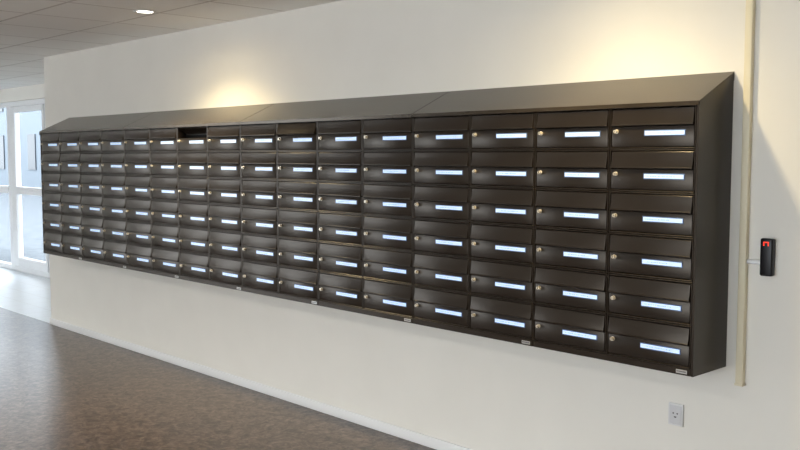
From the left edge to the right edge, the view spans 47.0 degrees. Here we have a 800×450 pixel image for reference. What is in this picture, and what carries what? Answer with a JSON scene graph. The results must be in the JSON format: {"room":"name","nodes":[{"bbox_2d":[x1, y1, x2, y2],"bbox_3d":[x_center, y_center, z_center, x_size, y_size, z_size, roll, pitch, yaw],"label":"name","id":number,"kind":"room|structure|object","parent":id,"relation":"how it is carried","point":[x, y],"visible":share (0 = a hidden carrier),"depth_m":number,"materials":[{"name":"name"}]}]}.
{"room":"apartment building lobby","nodes":[
{"label":"apartment building lobby","id":0,"kind":"room"},
{"bbox_2d":[0,84,49,262],"bbox_3d":[-4.910,-0.590,12.355,0.200,2.507,7.864,-4,6,-43],"label":"wall","id":1,"kind":"structure","parent":0,"point":[31,92],"depth_m":12.22,"materials":[{"name":"paint"}]},
{"bbox_2d":[0,102,12,269],"bbox_3d":[-5.992,-0.584,13.444,0.090,2.326,1.800,-4,6,-43],"label":"window","id":2,"kind":"structure","parent":1,"relation":"in","point":[6,244],"depth_m":12.98,"materials":[{"name":"white paint"}]},
{"bbox_2d":[8,98,49,277],"bbox_3d":[-4.932,-0.498,12.316,0.095,2.326,1.300,-4,6,-43],"label":"glass door","id":3,"kind":"structure","parent":1,"relation":"in","point":[26,117],"depth_m":12.39,"materials":[{"name":"white paint"}]},
{"bbox_2d":[0,0,341,89],"bbox_3d":[-4.437,-1.340,5.006,9.480,0.100,19.100,-4,6,-43],"label":"ceiling","id":4,"kind":"structure","parent":0,"point":[31,31],"depth_m":6.22,"materials":[{"name":"paint"}]},
{"bbox_2d":[134,9,155,13],"bbox_3d":[-1.610,-1.347,5.811,0.140,0.006,0.140,-4,6,-43],"label":"recessed light","id":5,"kind":"object","parent":4,"relation":"in","point":[143,11],"visible":1,"depth_m":5.80,"materials":[{"name":"white"}]},
{"bbox_2d":[0,267,435,449],"bbox_3d":[-4.437,1.260,5.204,9.480,0.100,19.100,-4,6,-43],"label":"floor","id":6,"kind":"structure","parent":0,"point":[61,388],"depth_m":5.92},
{"bbox_2d":[44,0,799,449],"bbox_3d":[0.635,0.000,4.577,0.140,2.507,11.376,-4,6,-43],"label":"wall","id":7,"kind":"structure","parent":0,"point":[469,391],"depth_m":4.79,"materials":[{"name":"paint"}]},
{"bbox_2d":[49,318,472,449],"bbox_3d":[0.574,1.224,4.621,0.014,0.060,11.388,-4,6,-43],"label":"baseboard","id":8,"kind":"structure","parent":7,"relation":"attached to","point":[438,444],"depth_m":6.05,"materials":[{"name":"white paint"}]},
{"bbox_2d":[39,71,734,376],"bbox_3d":[-0.910,-0.182,5.905,0.273,1.197,6.266,-4,6,-43],"label":"housing","id":9,"kind":"object","parent":7,"relation":"attached to","point":[712,93],"visible":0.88,"depth_m":3.95,"materials":[{"name":"black metal"}]},
{"bbox_2d":[41,152,59,172],"bbox_3d":[-2.922,-0.545,8.007,0.270,0.170,0.387,-4,6,-43],"label":"mailbox","id":10,"kind":"object","parent":9,"relation":"in","point":[50,161],"visible":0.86,"depth_m":7.93,"materials":[{"name":"black metal"}]},
{"bbox_2d":[41,132,59,151],"bbox_3d":[-2.922,-0.717,7.994,0.270,0.170,0.387,-4,6,-43],"label":"mailbox","id":11,"kind":"object","parent":9,"relation":"in","point":[50,142],"visible":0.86,"depth_m":7.92,"materials":[{"name":"black metal"}]},
{"bbox_2d":[42,192,60,212],"bbox_3d":[-2.922,-0.203,8.033,0.270,0.170,0.387,-4,6,-43],"label":"mailbox","id":12,"kind":"object","parent":9,"relation":"in","point":[51,202],"visible":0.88,"depth_m":7.95,"materials":[{"name":"black metal"}]},
{"bbox_2d":[42,172,60,192],"bbox_3d":[-2.922,-0.374,8.020,0.270,0.170,0.387,-4,6,-43],"label":"mailbox","id":13,"kind":"object","parent":9,"relation":"in","point":[51,182],"visible":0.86,"depth_m":7.94,"materials":[{"name":"black metal"}]},
{"bbox_2d":[43,211,61,232],"bbox_3d":[-2.922,-0.031,8.046,0.270,0.170,0.387,-4,6,-43],"label":"mailbox","id":14,"kind":"object","parent":9,"relation":"in","point":[52,221],"visible":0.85,"depth_m":7.95,"materials":[{"name":"black metal"}]},
{"bbox_2d":[43,231,62,252],"bbox_3d":[-2.922,0.141,8.059,0.270,0.170,0.387,-4,6,-43],"label":"mailbox","id":15,"kind":"object","parent":9,"relation":"on","point":[52,242],"visible":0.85,"depth_m":7.97,"materials":[{"name":"black metal"}]},
{"bbox_2d":[59,131,79,151],"bbox_3d":[-2.655,-0.696,7.711,0.270,0.170,0.387,-4,6,-43],"label":"mailbox","id":16,"kind":"object","parent":9,"relation":"in","point":[69,141],"visible":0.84,"depth_m":7.62,"materials":[{"name":"black metal"}]},
{"bbox_2d":[60,152,79,172],"bbox_3d":[-2.655,-0.524,7.724,0.270,0.170,0.387,-4,6,-43],"label":"mailbox","id":17,"kind":"object","parent":9,"relation":"in","point":[69,161],"visible":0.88,"depth_m":7.64,"materials":[{"name":"black metal"}]},
{"bbox_2d":[60,173,80,193],"bbox_3d":[-2.655,-0.352,7.737,0.270,0.170,0.387,-4,6,-43],"label":"mailbox","id":18,"kind":"object","parent":9,"relation":"in","point":[70,182],"visible":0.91,"depth_m":7.65,"materials":[{"name":"black metal"}]},
{"bbox_2d":[61,193,81,214],"bbox_3d":[-2.655,-0.181,7.750,0.270,0.170,0.387,-4,6,-43],"label":"mailbox","id":19,"kind":"object","parent":9,"relation":"in","point":[70,203],"visible":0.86,"depth_m":7.67,"materials":[{"name":"black metal"}]},
{"bbox_2d":[61,213,82,235],"bbox_3d":[-2.655,-0.009,7.763,0.270,0.170,0.387,-4,6,-43],"label":"mailbox","id":20,"kind":"object","parent":9,"relation":"in","point":[71,223],"visible":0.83,"depth_m":7.67,"materials":[{"name":"black metal"}]},
{"bbox_2d":[62,234,82,256],"bbox_3d":[-2.655,0.162,7.776,0.270,0.170,0.387,-4,6,-43],"label":"mailbox","id":21,"kind":"object","parent":9,"relation":"on","point":[71,244],"visible":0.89,"depth_m":7.69,"materials":[{"name":"black metal"}]},
{"bbox_2d":[79,131,100,151],"bbox_3d":[-2.387,-0.674,7.428,0.270,0.170,0.387,-4,6,-43],"label":"mailbox","id":22,"kind":"object","parent":9,"relation":"in","point":[89,141],"visible":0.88,"depth_m":7.35,"materials":[{"name":"black metal"}]},
{"bbox_2d":[80,173,101,195],"bbox_3d":[-2.387,-0.331,7.454,0.270,0.170,0.387,-4,6,-43],"label":"mailbox","id":23,"kind":"object","parent":9,"relation":"in","point":[91,184],"visible":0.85,"depth_m":7.37,"materials":[{"name":"black metal"}]},
{"bbox_2d":[80,152,101,173],"bbox_3d":[-2.387,-0.502,7.441,0.270,0.170,0.387,-4,6,-43],"label":"mailbox","id":24,"kind":"object","parent":9,"relation":"in","point":[90,162],"visible":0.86,"depth_m":7.35,"materials":[{"name":"black metal"}]},
{"bbox_2d":[81,216,102,238],"bbox_3d":[-2.387,0.012,7.480,0.270,0.170,0.387,-4,6,-43],"label":"mailbox","id":25,"kind":"object","parent":9,"relation":"in","point":[92,227],"visible":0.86,"depth_m":7.39,"materials":[{"name":"black metal"}]},
{"bbox_2d":[81,194,102,217],"bbox_3d":[-2.387,-0.160,7.467,0.270,0.170,0.387,-4,6,-43],"label":"mailbox","id":26,"kind":"object","parent":9,"relation":"in","point":[91,205],"visible":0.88,"depth_m":7.38,"materials":[{"name":"black metal"}]},
{"bbox_2d":[82,236,103,260],"bbox_3d":[-2.387,0.183,7.493,0.270,0.170,0.387,-4,6,-43],"label":"mailbox","id":27,"kind":"object","parent":9,"relation":"on","point":[92,248],"visible":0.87,"depth_m":7.40,"materials":[{"name":"black metal"}]},
{"bbox_2d":[101,152,124,174],"bbox_3d":[-2.120,-0.481,7.158,0.270,0.170,0.387,-4,6,-43],"label":"mailbox","id":28,"kind":"object","parent":9,"relation":"in","point":[112,162],"visible":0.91,"depth_m":7.08,"materials":[{"name":"black metal"}]},
{"bbox_2d":[101,130,124,151],"bbox_3d":[-2.120,-0.652,7.145,0.270,0.170,0.387,-4,6,-43],"label":"mailbox","id":29,"kind":"object","parent":9,"relation":"in","point":[111,140],"visible":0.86,"depth_m":7.06,"materials":[{"name":"black metal"}]},
{"bbox_2d":[102,196,125,219],"bbox_3d":[-2.120,-0.138,7.184,0.270,0.170,0.387,-4,6,-43],"label":"mailbox","id":30,"kind":"object","parent":9,"relation":"in","point":[113,207],"visible":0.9,"depth_m":7.09,"materials":[{"name":"black metal"}]},
{"bbox_2d":[102,174,125,197],"bbox_3d":[-2.120,-0.309,7.171,0.270,0.170,0.387,-4,6,-43],"label":"mailbox","id":31,"kind":"object","parent":9,"relation":"in","point":[113,185],"visible":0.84,"depth_m":7.09,"materials":[{"name":"black metal"}]},
{"bbox_2d":[103,240,126,264],"bbox_3d":[-2.120,0.205,7.210,0.270,0.170,0.387,-4,6,-43],"label":"mailbox","id":32,"kind":"object","parent":9,"relation":"on","point":[114,251],"visible":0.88,"depth_m":7.12,"materials":[{"name":"black metal"}]},
{"bbox_2d":[103,218,126,242],"bbox_3d":[-2.120,0.034,7.197,0.270,0.170,0.387,-4,6,-43],"label":"mailbox","id":33,"kind":"object","parent":9,"relation":"in","point":[113,229],"visible":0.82,"depth_m":7.11,"materials":[{"name":"black metal"}]},
{"bbox_2d":[124,128,149,151],"bbox_3d":[-1.853,-0.631,6.861,0.270,0.170,0.387,-4,6,-43],"label":"mailbox","id":34,"kind":"object","parent":9,"relation":"in","point":[135,140],"visible":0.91,"depth_m":6.77,"materials":[{"name":"black metal"}]},
{"bbox_2d":[125,175,150,198],"bbox_3d":[-1.853,-0.288,6.887,0.270,0.170,0.387,-4,6,-43],"label":"mailbox","id":35,"kind":"object","parent":9,"relation":"in","point":[136,186],"visible":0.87,"depth_m":6.80,"materials":[{"name":"black metal"}]},
{"bbox_2d":[125,152,150,175],"bbox_3d":[-1.853,-0.460,6.874,0.270,0.170,0.387,-4,6,-43],"label":"mailbox","id":36,"kind":"object","parent":9,"relation":"in","point":[136,163],"visible":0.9,"depth_m":6.78,"materials":[{"name":"black metal"}]},
{"bbox_2d":[126,220,151,246],"bbox_3d":[-1.853,0.055,6.913,0.270,0.170,0.387,-4,6,-43],"label":"mailbox","id":37,"kind":"object","parent":9,"relation":"in","point":[139,233],"visible":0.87,"depth_m":6.83,"materials":[{"name":"black metal"}]},
{"bbox_2d":[127,243,151,269],"bbox_3d":[-1.853,0.227,6.926,0.270,0.170,0.387,-4,6,-43],"label":"mailbox","id":38,"kind":"object","parent":9,"relation":"on","point":[140,256],"visible":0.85,"depth_m":6.83,"materials":[{"name":"black metal"}]},
{"bbox_2d":[126,198,152,222],"bbox_3d":[-1.853,-0.117,6.900,0.270,0.170,0.387,-4,6,-43],"label":"mailbox","id":39,"kind":"object","parent":9,"relation":"in","point":[137,209],"visible":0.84,"depth_m":6.81,"materials":[{"name":"black metal"}]},
{"bbox_2d":[149,127,177,151],"bbox_3d":[-1.585,-0.610,6.578,0.270,0.170,0.387,-4,6,-43],"label":"mailbox","id":40,"kind":"object","parent":9,"relation":"in","point":[161,139],"visible":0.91,"depth_m":6.50,"materials":[{"name":"black metal"}]},
{"bbox_2d":[150,152,177,175],"bbox_3d":[-1.585,-0.438,6.591,0.270,0.170,0.387,-4,6,-43],"label":"mailbox","id":41,"kind":"object","parent":9,"relation":"in","point":[161,163],"visible":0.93,"depth_m":6.50,"materials":[{"name":"black metal"}]},
{"bbox_2d":[150,176,178,200],"bbox_3d":[-1.585,-0.267,6.604,0.270,0.170,0.387,-4,6,-43],"label":"mailbox","id":42,"kind":"object","parent":9,"relation":"in","point":[162,187],"visible":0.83,"depth_m":6.52,"materials":[{"name":"black metal"}]},
{"bbox_2d":[151,223,178,249],"bbox_3d":[-1.585,0.076,6.630,0.270,0.170,0.387,-4,6,-43],"label":"mailbox","id":43,"kind":"object","parent":9,"relation":"in","point":[163,236],"visible":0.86,"depth_m":6.54,"materials":[{"name":"black metal"}]},
{"bbox_2d":[151,200,178,225],"bbox_3d":[-1.585,-0.095,6.617,0.270,0.170,0.387,-4,6,-43],"label":"mailbox","id":44,"kind":"object","parent":9,"relation":"in","point":[165,212],"visible":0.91,"depth_m":6.53,"materials":[{"name":"black metal"}]},
{"bbox_2d":[152,247,179,274],"bbox_3d":[-1.585,0.248,6.643,0.270,0.170,0.387,-4,6,-43],"label":"mailbox","id":45,"kind":"object","parent":9,"relation":"on","point":[163,260],"visible":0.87,"depth_m":6.55,"materials":[{"name":"black metal"}]},
{"bbox_2d":[177,152,207,176],"bbox_3d":[-1.318,-0.416,6.308,0.270,0.170,0.387,-4,6,-43],"label":"mailbox","id":46,"kind":"object","parent":9,"relation":"in","point":[190,164],"visible":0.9,"depth_m":6.22,"materials":[{"name":"black metal"}]},
{"bbox_2d":[178,177,208,202],"bbox_3d":[-1.318,-0.245,6.321,0.270,0.170,0.387,-4,6,-43],"label":"mailbox","id":47,"kind":"object","parent":9,"relation":"in","point":[190,189],"visible":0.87,"depth_m":6.24,"materials":[{"name":"black metal"}]},
{"bbox_2d":[178,201,209,228],"bbox_3d":[-1.318,-0.073,6.334,0.270,0.170,0.387,-4,6,-43],"label":"mailbox","id":48,"kind":"object","parent":9,"relation":"in","point":[191,214],"visible":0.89,"depth_m":6.24,"materials":[{"name":"black metal"}]},
{"bbox_2d":[179,251,209,280],"bbox_3d":[-1.318,0.270,6.360,0.270,0.170,0.387,-4,6,-43],"label":"mailbox","id":49,"kind":"object","parent":9,"relation":"on","point":[195,265],"visible":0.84,"depth_m":6.27,"materials":[{"name":"black metal"}]},
{"bbox_2d":[179,226,209,254],"bbox_3d":[-1.318,0.098,6.347,0.270,0.170,0.387,-4,6,-43],"label":"mailbox","id":50,"kind":"object","parent":9,"relation":"in","point":[194,240],"visible":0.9,"depth_m":6.26,"materials":[{"name":"black metal"}]},
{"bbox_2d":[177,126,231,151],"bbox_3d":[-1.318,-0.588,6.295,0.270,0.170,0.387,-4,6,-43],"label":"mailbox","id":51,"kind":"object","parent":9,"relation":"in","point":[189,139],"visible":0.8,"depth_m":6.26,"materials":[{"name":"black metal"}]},
{"bbox_2d":[207,124,240,150],"bbox_3d":[-1.050,-0.567,6.012,0.270,0.170,0.387,-4,6,-43],"label":"mailbox","id":52,"kind":"object","parent":9,"relation":"in","point":[219,137],"visible":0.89,"depth_m":5.92,"materials":[{"name":"black metal"}]},
{"bbox_2d":[208,178,240,205],"bbox_3d":[-1.050,-0.224,6.038,0.270,0.170,0.387,-4,6,-43],"label":"mailbox","id":53,"kind":"object","parent":9,"relation":"in","point":[226,191],"visible":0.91,"depth_m":5.95,"materials":[{"name":"black metal"}]},
{"bbox_2d":[208,151,240,178],"bbox_3d":[-1.050,-0.395,6.025,0.270,0.170,0.387,-4,6,-43],"label":"mailbox","id":54,"kind":"object","parent":9,"relation":"in","point":[220,164],"visible":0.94,"depth_m":5.94,"materials":[{"name":"black metal"}]},
{"bbox_2d":[208,204,241,232],"bbox_3d":[-1.050,-0.052,6.051,0.270,0.170,0.387,-4,6,-43],"label":"mailbox","id":55,"kind":"object","parent":9,"relation":"in","point":[222,217],"visible":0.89,"depth_m":5.96,"materials":[{"name":"black metal"}]},
{"bbox_2d":[209,229,241,259],"bbox_3d":[-1.050,0.119,6.064,0.270,0.170,0.387,-4,6,-43],"label":"mailbox","id":56,"kind":"object","parent":9,"relation":"in","point":[227,244],"visible":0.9,"depth_m":5.97,"materials":[{"name":"black metal"}]},
{"bbox_2d":[209,255,242,286],"bbox_3d":[-1.050,0.291,6.077,0.270,0.170,0.387,-4,6,-43],"label":"mailbox","id":57,"kind":"object","parent":9,"relation":"on","point":[225,270],"visible":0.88,"depth_m":5.99,"materials":[{"name":"black metal"}]},
{"bbox_2d":[240,123,276,150],"bbox_3d":[-0.783,-0.545,5.728,0.270,0.170,0.387,-4,6,-43],"label":"mailbox","id":58,"kind":"object","parent":9,"relation":"in","point":[254,137],"visible":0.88,"depth_m":5.64,"materials":[{"name":"black metal"}]},
{"bbox_2d":[241,179,277,207],"bbox_3d":[-0.783,-0.202,5.754,0.270,0.170,0.387,-4,6,-43],"label":"mailbox","id":59,"kind":"object","parent":9,"relation":"in","point":[254,192],"visible":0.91,"depth_m":5.67,"materials":[{"name":"black metal"}]},
{"bbox_2d":[241,151,277,179],"bbox_3d":[-0.783,-0.374,5.741,0.270,0.170,0.387,-4,6,-43],"label":"mailbox","id":60,"kind":"object","parent":9,"relation":"in","point":[254,164],"visible":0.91,"depth_m":5.66,"materials":[{"name":"black metal"}]},
{"bbox_2d":[242,233,277,264],"bbox_3d":[-0.783,0.141,5.780,0.270,0.170,0.387,-4,6,-43],"label":"mailbox","id":61,"kind":"object","parent":9,"relation":"in","point":[255,248],"visible":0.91,"depth_m":5.69,"materials":[{"name":"black metal"}]},
{"bbox_2d":[242,260,278,292],"bbox_3d":[-0.783,0.312,5.793,0.270,0.170,0.387,-4,6,-43],"label":"mailbox","id":62,"kind":"object","parent":9,"relation":"on","point":[255,275],"visible":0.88,"depth_m":5.70,"materials":[{"name":"black metal"}]},
{"bbox_2d":[241,206,279,236],"bbox_3d":[-0.783,-0.030,5.768,0.270,0.170,0.387,-4,6,-43],"label":"mailbox","id":63,"kind":"object","parent":9,"relation":"in","point":[255,220],"visible":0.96,"depth_m":5.67,"materials":[{"name":"black metal"}]},
{"bbox_2d":[276,121,317,150],"bbox_3d":[-0.517,-0.523,5.444,0.275,0.170,0.387,-4,6,-43],"label":"mailbox","id":64,"kind":"object","parent":9,"relation":"in","point":[291,136],"visible":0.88,"depth_m":5.36,"materials":[{"name":"black metal"}]},
{"bbox_2d":[277,151,317,180],"bbox_3d":[-0.516,-0.352,5.458,0.270,0.170,0.387,-4,6,-43],"label":"mailbox","id":65,"kind":"object","parent":9,"relation":"in","point":[291,165],"visible":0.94,"depth_m":5.37,"materials":[{"name":"black metal"}]},
{"bbox_2d":[278,180,317,210],"bbox_3d":[-0.516,-0.181,5.471,0.270,0.170,0.387,-4,6,-43],"label":"mailbox","id":66,"kind":"object","parent":9,"relation":"in","point":[292,194],"visible":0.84,"depth_m":5.38,"materials":[{"name":"black metal"}]},
{"bbox_2d":[278,265,318,300],"bbox_3d":[-0.516,0.334,5.510,0.270,0.170,0.387,-4,6,-43],"label":"mailbox","id":67,"kind":"object","parent":9,"relation":"on","point":[297,282],"visible":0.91,"depth_m":5.42,"materials":[{"name":"black metal"}]},
{"bbox_2d":[278,237,318,270],"bbox_3d":[-0.516,0.163,5.497,0.270,0.170,0.387,-4,6,-43],"label":"mailbox","id":68,"kind":"object","parent":9,"relation":"in","point":[296,253],"visible":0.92,"depth_m":5.41,"materials":[{"name":"black metal"}]},
{"bbox_2d":[278,209,318,240],"bbox_3d":[-0.516,-0.009,5.484,0.270,0.170,0.387,-4,6,-43],"label":"mailbox","id":69,"kind":"object","parent":9,"relation":"in","point":[295,224],"visible":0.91,"depth_m":5.39,"materials":[{"name":"black metal"}]},
{"bbox_2d":[317,119,362,150],"bbox_3d":[-0.248,-0.502,5.162,0.270,0.170,0.387,-4,6,-43],"label":"mailbox","id":70,"kind":"object","parent":9,"relation":"in","point":[335,135],"visible":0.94,"depth_m":5.07,"materials":[{"name":"black metal"}]},
{"bbox_2d":[318,271,362,308],"bbox_3d":[-0.248,0.355,5.227,0.270,0.170,0.387,-4,6,-43],"label":"mailbox","id":71,"kind":"object","parent":9,"relation":"on","point":[340,289],"visible":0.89,"depth_m":5.14,"materials":[{"name":"black metal"}]},
{"bbox_2d":[318,241,362,277],"bbox_3d":[-0.248,0.184,5.214,0.270,0.170,0.387,-4,6,-43],"label":"mailbox","id":72,"kind":"object","parent":9,"relation":"in","point":[344,259],"visible":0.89,"depth_m":5.12,"materials":[{"name":"black metal"}]},
{"bbox_2d":[318,181,362,213],"bbox_3d":[-0.248,-0.159,5.188,0.270,0.170,0.387,-4,6,-43],"label":"mailbox","id":73,"kind":"object","parent":9,"relation":"in","point":[338,197],"visible":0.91,"depth_m":5.10,"materials":[{"name":"black metal"}]},
{"bbox_2d":[318,151,362,182],"bbox_3d":[-0.248,-0.331,5.175,0.270,0.170,0.387,-4,6,-43],"label":"mailbox","id":74,"kind":"object","parent":9,"relation":"in","point":[333,166],"visible":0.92,"depth_m":5.08,"materials":[{"name":"black metal"}]},
{"bbox_2d":[318,211,363,245],"bbox_3d":[-0.248,0.013,5.201,0.270,0.170,0.387,-4,6,-43],"label":"mailbox","id":75,"kind":"object","parent":9,"relation":"in","point":[333,227],"visible":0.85,"depth_m":5.11,"materials":[{"name":"black metal"}]},
{"bbox_2d":[363,278,412,317],"bbox_3d":[0.019,0.377,4.944,0.270,0.170,0.387,-4,6,-43],"label":"mailbox","id":76,"kind":"object","parent":9,"relation":"on","point":[394,298],"visible":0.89,"depth_m":4.85,"materials":[{"name":"black metal"}]},
{"bbox_2d":[363,246,412,284],"bbox_3d":[0.019,0.205,4.931,0.270,0.170,0.387,-4,6,-43],"label":"mailbox","id":77,"kind":"object","parent":9,"relation":"in","point":[391,265],"visible":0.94,"depth_m":4.84,"materials":[{"name":"black metal"}]},
{"bbox_2d":[363,215,412,251],"bbox_3d":[0.019,0.034,4.918,0.270,0.170,0.387,-4,6,-43],"label":"mailbox","id":78,"kind":"object","parent":9,"relation":"in","point":[387,232],"visible":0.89,"depth_m":4.83,"materials":[{"name":"black metal"}]},
{"bbox_2d":[363,151,412,183],"bbox_3d":[0.019,-0.309,4.892,0.270,0.170,0.387,-4,6,-43],"label":"mailbox","id":79,"kind":"object","parent":9,"relation":"in","point":[393,167],"visible":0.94,"depth_m":4.80,"materials":[{"name":"black metal"}]},
{"bbox_2d":[363,183,414,217],"bbox_3d":[0.019,-0.138,4.905,0.270,0.170,0.387,-4,6,-43],"label":"mailbox","id":80,"kind":"object","parent":9,"relation":"in","point":[380,199],"visible":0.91,"depth_m":4.82,"materials":[{"name":"black metal"}]},
{"bbox_2d":[363,117,423,150],"bbox_3d":[0.019,-0.481,4.879,0.270,0.170,0.387,-4,6,-43],"label":"mailbox","id":81,"kind":"object","parent":9,"relation":"in","point":[381,134],"visible":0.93,"depth_m":4.79,"materials":[{"name":"black metal"}]},
{"bbox_2d":[413,252,469,292],"bbox_3d":[0.286,0.227,4.648,0.270,0.170,0.387,-4,6,-43],"label":"mailbox","id":82,"kind":"object","parent":9,"relation":"in","point":[446,272],"visible":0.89,"depth_m":4.55,"materials":[{"name":"black metal"}]},
{"bbox_2d":[413,218,469,257],"bbox_3d":[0.286,0.055,4.635,0.270,0.170,0.387,-4,6,-43],"label":"mailbox","id":83,"kind":"object","parent":9,"relation":"in","point":[442,237],"visible":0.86,"depth_m":4.54,"materials":[{"name":"black metal"}]},
{"bbox_2d":[413,184,469,221],"bbox_3d":[0.286,-0.116,4.622,0.270,0.170,0.387,-4,6,-43],"label":"mailbox","id":84,"kind":"object","parent":9,"relation":"in","point":[436,202],"visible":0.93,"depth_m":4.53,"materials":[{"name":"black metal"}]},
{"bbox_2d":[413,150,469,185],"bbox_3d":[0.286,-0.288,4.609,0.270,0.170,0.387,-4,6,-43],"label":"mailbox","id":85,"kind":"object","parent":9,"relation":"in","point":[430,167],"visible":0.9,"depth_m":4.52,"materials":[{"name":"black metal"}]},
{"bbox_2d":[413,285,470,328],"bbox_3d":[0.286,0.399,4.661,0.270,0.170,0.387,-4,6,-43],"label":"mailbox","id":86,"kind":"object","parent":9,"relation":"on","point":[442,306],"visible":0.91,"depth_m":4.57,"materials":[{"name":"black metal"}]},
{"bbox_2d":[413,115,470,149],"bbox_3d":[0.286,-0.459,4.596,0.270,0.170,0.387,-4,6,-43],"label":"mailbox","id":87,"kind":"object","parent":9,"relation":"in","point":[451,132],"visible":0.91,"depth_m":4.51,"materials":[{"name":"black metal"}]},
{"bbox_2d":[469,294,533,339],"bbox_3d":[0.554,0.420,4.377,0.270,0.170,0.387,-4,6,-43],"label":"mailbox","id":88,"kind":"object","parent":9,"relation":"on","point":[508,317],"visible":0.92,"depth_m":4.29,"materials":[{"name":"black metal"}]},
{"bbox_2d":[470,258,533,302],"bbox_3d":[0.554,0.248,4.364,0.270,0.170,0.387,-4,6,-43],"label":"mailbox","id":89,"kind":"object","parent":9,"relation":"in","point":[500,279],"visible":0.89,"depth_m":4.27,"materials":[{"name":"black metal"}]},
{"bbox_2d":[470,222,533,264],"bbox_3d":[0.554,0.077,4.351,0.270,0.170,0.387,-4,6,-43],"label":"mailbox","id":90,"kind":"object","parent":9,"relation":"in","point":[496,242],"visible":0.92,"depth_m":4.26,"materials":[{"name":"black metal"}]},
{"bbox_2d":[470,150,534,187],"bbox_3d":[0.554,-0.266,4.325,0.270,0.170,0.387,-4,6,-43],"label":"mailbox","id":91,"kind":"object","parent":9,"relation":"in","point":[488,168],"visible":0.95,"depth_m":4.24,"materials":[{"name":"black metal"}]},
{"bbox_2d":[470,112,535,149],"bbox_3d":[0.554,-0.438,4.312,0.270,0.170,0.387,-4,6,-43],"label":"mailbox","id":92,"kind":"object","parent":9,"relation":"in","point":[497,131],"visible":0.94,"depth_m":4.22,"materials":[{"name":"black metal"}]},
{"bbox_2d":[470,186,537,226],"bbox_3d":[0.554,-0.095,4.338,0.270,0.170,0.387,-4,6,-43],"label":"mailbox","id":93,"kind":"object","parent":9,"relation":"in","point":[492,205],"visible":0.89,"depth_m":4.25,"materials":[{"name":"black metal"}]},
{"bbox_2d":[533,303,606,353],"bbox_3d":[0.821,0.441,4.094,0.270,0.170,0.387,-4,6,-43],"label":"mailbox","id":94,"kind":"object","parent":9,"relation":"on","point":[562,326],"visible":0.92,"depth_m":4.00,"materials":[{"name":"black metal"}]},
{"bbox_2d":[534,265,607,312],"bbox_3d":[0.821,0.270,4.081,0.270,0.170,0.387,-4,6,-43],"label":"mailbox","id":95,"kind":"object","parent":9,"relation":"in","point":[554,286],"visible":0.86,"depth_m":3.99,"materials":[{"name":"black metal"}]},
{"bbox_2d":[534,227,608,272],"bbox_3d":[0.821,0.098,4.068,0.270,0.170,0.387,-4,6,-43],"label":"mailbox","id":96,"kind":"object","parent":9,"relation":"in","point":[586,250],"visible":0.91,"depth_m":3.98,"materials":[{"name":"black metal"}]},
{"bbox_2d":[534,188,608,231],"bbox_3d":[0.821,-0.073,4.055,0.270,0.170,0.387,-4,6,-43],"label":"mailbox","id":97,"kind":"object","parent":9,"relation":"in","point":[588,210],"visible":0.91,"depth_m":3.96,"materials":[{"name":"black metal"}]},
{"bbox_2d":[535,150,609,190],"bbox_3d":[0.821,-0.245,4.042,0.270,0.170,0.387,-4,6,-43],"label":"mailbox","id":98,"kind":"object","parent":9,"relation":"in","point":[554,169],"visible":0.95,"depth_m":3.95,"materials":[{"name":"black metal"}]},
{"bbox_2d":[535,109,615,149],"bbox_3d":[0.821,-0.416,4.029,0.270,0.170,0.387,-4,6,-43],"label":"mailbox","id":99,"kind":"object","parent":9,"relation":"in","point":[589,129],"visible":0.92,"depth_m":3.94,"materials":[{"name":"black metal"}]},
{"bbox_2d":[606,314,691,368],"bbox_3d":[1.089,0.463,3.811,0.270,0.170,0.387,-4,6,-43],"label":"mailbox","id":100,"kind":"object","parent":9,"relation":"on","point":[665,343],"visible":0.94,"depth_m":3.72,"materials":[{"name":"black metal"}]},
{"bbox_2d":[607,273,692,325],"bbox_3d":[1.089,0.291,3.798,0.270,0.170,0.387,-4,6,-43],"label":"mailbox","id":101,"kind":"object","parent":9,"relation":"in","point":[656,299],"visible":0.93,"depth_m":3.71,"materials":[{"name":"black metal"}]},
{"bbox_2d":[608,232,693,281],"bbox_3d":[1.089,0.120,3.785,0.270,0.170,0.387,-4,6,-43],"label":"mailbox","id":102,"kind":"object","parent":9,"relation":"in","point":[652,256],"visible":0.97,"depth_m":3.69,"materials":[{"name":"black metal"}]},
{"bbox_2d":[609,191,694,237],"bbox_3d":[1.089,-0.052,3.772,0.270,0.170,0.387,-4,6,-43],"label":"mailbox","id":103,"kind":"object","parent":9,"relation":"in","point":[647,213],"visible":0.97,"depth_m":3.68,"materials":[{"name":"black metal"}]},
{"bbox_2d":[609,149,695,192],"bbox_3d":[1.089,-0.223,3.759,0.270,0.170,0.387,-4,6,-43],"label":"mailbox","id":104,"kind":"object","parent":9,"relation":"in","point":[636,170],"visible":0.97,"depth_m":3.67,"materials":[{"name":"black metal"}]},
{"bbox_2d":[610,105,696,148],"bbox_3d":[1.089,-0.395,3.746,0.270,0.170,0.387,-4,6,-43],"label":"mailbox","id":105,"kind":"object","parent":9,"relation":"in","point":[659,127],"visible":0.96,"depth_m":3.65,"materials":[{"name":"black metal"}]},
{"bbox_2d":[668,402,683,426],"bbox_3d":[1.182,0.812,3.943,0.012,0.096,0.070,-4,6,-43],"label":"wall socket","id":106,"kind":"object","parent":7,"relation":"attached to","point":[675,411],"visible":1,"depth_m":3.94,"materials":[{"name":"white plastic"}]},
{"bbox_2d":[734,0,755,386],"bbox_3d":[1.372,-0.266,3.648,0.028,1.835,0.035,-4,6,-43],"label":"cable conduit","id":107,"kind":"object","parent":7,"relation":"attached to","point":[750,4],"visible":1,"depth_m":3.65,"materials":[{"name":"beige"}]},
{"bbox_2d":[747,238,775,276],"bbox_3d":[1.419,0.124,3.622,0.035,0.148,0.107,-4,6,-43],"label":"card reader","id":108,"kind":"object","parent":7,"relation":"attached to","point":[766,262],"visible":1,"depth_m":3.59,"materials":[{"name":"black plastic"}]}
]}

